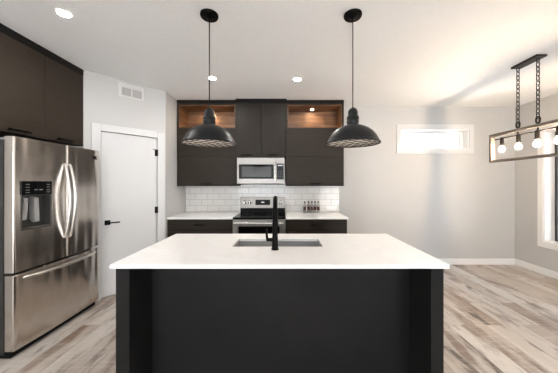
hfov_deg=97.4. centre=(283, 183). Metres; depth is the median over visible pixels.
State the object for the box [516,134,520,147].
socket
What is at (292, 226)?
base cabinet
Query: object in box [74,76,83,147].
panel
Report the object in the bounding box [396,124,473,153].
window
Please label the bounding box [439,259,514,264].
baseboard
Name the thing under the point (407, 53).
ceiling
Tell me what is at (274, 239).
faucet
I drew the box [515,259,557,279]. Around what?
baseboard
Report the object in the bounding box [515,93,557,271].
wall
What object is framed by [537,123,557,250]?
window
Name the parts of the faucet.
lever, spout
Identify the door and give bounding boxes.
[91,123,164,300]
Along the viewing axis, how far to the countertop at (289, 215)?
3.79 m
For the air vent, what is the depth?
3.21 m
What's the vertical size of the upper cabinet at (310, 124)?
1.369 m
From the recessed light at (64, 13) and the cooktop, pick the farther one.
the cooktop
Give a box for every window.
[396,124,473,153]
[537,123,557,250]
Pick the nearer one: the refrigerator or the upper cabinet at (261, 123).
the refrigerator
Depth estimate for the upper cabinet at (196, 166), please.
3.90 m
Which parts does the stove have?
handle, oven door, control panel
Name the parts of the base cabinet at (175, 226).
drawer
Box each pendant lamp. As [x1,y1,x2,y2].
[181,8,235,147]
[326,8,380,147]
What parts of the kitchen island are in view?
panel, panel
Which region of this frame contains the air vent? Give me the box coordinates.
[118,82,143,101]
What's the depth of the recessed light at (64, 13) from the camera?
1.91 m
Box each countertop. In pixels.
[110,234,449,268]
[167,212,239,218]
[285,212,347,218]
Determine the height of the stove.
1.180 m
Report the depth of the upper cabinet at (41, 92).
2.35 m
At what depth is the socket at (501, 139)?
2.97 m
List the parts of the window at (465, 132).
frame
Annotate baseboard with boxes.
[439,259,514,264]
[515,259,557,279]
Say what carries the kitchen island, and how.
on the floor
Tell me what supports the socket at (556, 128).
attached to the chandelier at (535, 58)
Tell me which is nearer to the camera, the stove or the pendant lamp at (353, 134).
the pendant lamp at (353, 134)
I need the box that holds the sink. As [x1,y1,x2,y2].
[235,241,320,246]
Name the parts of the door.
handle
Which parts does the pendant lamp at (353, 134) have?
cord, lamp shade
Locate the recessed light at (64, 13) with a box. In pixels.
[55,8,72,17]
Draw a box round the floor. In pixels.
[0,265,557,372]
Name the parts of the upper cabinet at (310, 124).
flap door, flap door, panel, crown moulding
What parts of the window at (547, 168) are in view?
frame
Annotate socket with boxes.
[499,137,503,149]
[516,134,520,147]
[534,130,539,144]
[555,125,557,135]
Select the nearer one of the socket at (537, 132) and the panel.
the socket at (537, 132)
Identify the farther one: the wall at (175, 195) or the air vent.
the wall at (175, 195)
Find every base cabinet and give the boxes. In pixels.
[168,219,232,236]
[285,216,346,233]
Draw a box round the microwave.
[237,157,284,183]
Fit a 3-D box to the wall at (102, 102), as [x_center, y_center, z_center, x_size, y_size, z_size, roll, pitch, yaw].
[-2.061,0.040,3.239,0.100,2.740,0.920,0,0,43]
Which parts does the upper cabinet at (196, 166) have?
crown moulding, flap door, flap door, panel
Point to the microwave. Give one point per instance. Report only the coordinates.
(250, 170)
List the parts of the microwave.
handle, panel frame, control panel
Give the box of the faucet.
[266,196,278,250]
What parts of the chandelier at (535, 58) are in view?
chain, frame, rod, chain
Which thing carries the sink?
in the island countertop at (177, 251)
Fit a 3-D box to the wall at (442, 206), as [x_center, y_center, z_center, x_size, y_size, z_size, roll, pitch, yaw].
[0.525,0.040,4.360,6.990,2.740,0.210,0,0,0]
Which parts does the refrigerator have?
door, control panel, drawer, handle, handle, handle, door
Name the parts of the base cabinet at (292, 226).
drawer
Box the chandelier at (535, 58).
[489,54,557,162]
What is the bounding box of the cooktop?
[233,212,284,218]
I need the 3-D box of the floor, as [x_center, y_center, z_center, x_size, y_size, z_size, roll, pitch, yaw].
[0.575,1.460,-0.168,7.490,0.100,9.265,0,0,0]
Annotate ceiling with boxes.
[0,0,557,106]
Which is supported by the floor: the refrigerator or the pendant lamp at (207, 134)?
the refrigerator
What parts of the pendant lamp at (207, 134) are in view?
lamp shade, cord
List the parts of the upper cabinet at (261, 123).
door, crown moulding, door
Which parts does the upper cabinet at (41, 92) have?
handle, door, crown moulding, door, handle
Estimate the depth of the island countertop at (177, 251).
1.71 m
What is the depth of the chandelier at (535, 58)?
2.69 m
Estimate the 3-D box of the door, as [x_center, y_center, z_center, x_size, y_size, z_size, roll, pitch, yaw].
[-2.023,0.343,3.238,0.158,2.135,0.836,0,0,43]
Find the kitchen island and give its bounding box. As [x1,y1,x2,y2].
[116,269,443,372]
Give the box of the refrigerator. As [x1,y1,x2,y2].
[0,136,98,358]
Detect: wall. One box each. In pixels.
[84,70,165,238]
[166,92,185,237]
[186,107,514,258]
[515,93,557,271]
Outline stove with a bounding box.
[233,197,284,233]
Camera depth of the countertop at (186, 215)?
3.79 m
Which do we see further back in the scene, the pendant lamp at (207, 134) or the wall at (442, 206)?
the wall at (442, 206)
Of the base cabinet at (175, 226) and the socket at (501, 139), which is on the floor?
the base cabinet at (175, 226)
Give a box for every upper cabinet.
[0,23,83,145]
[177,100,240,185]
[235,99,286,159]
[286,100,343,185]

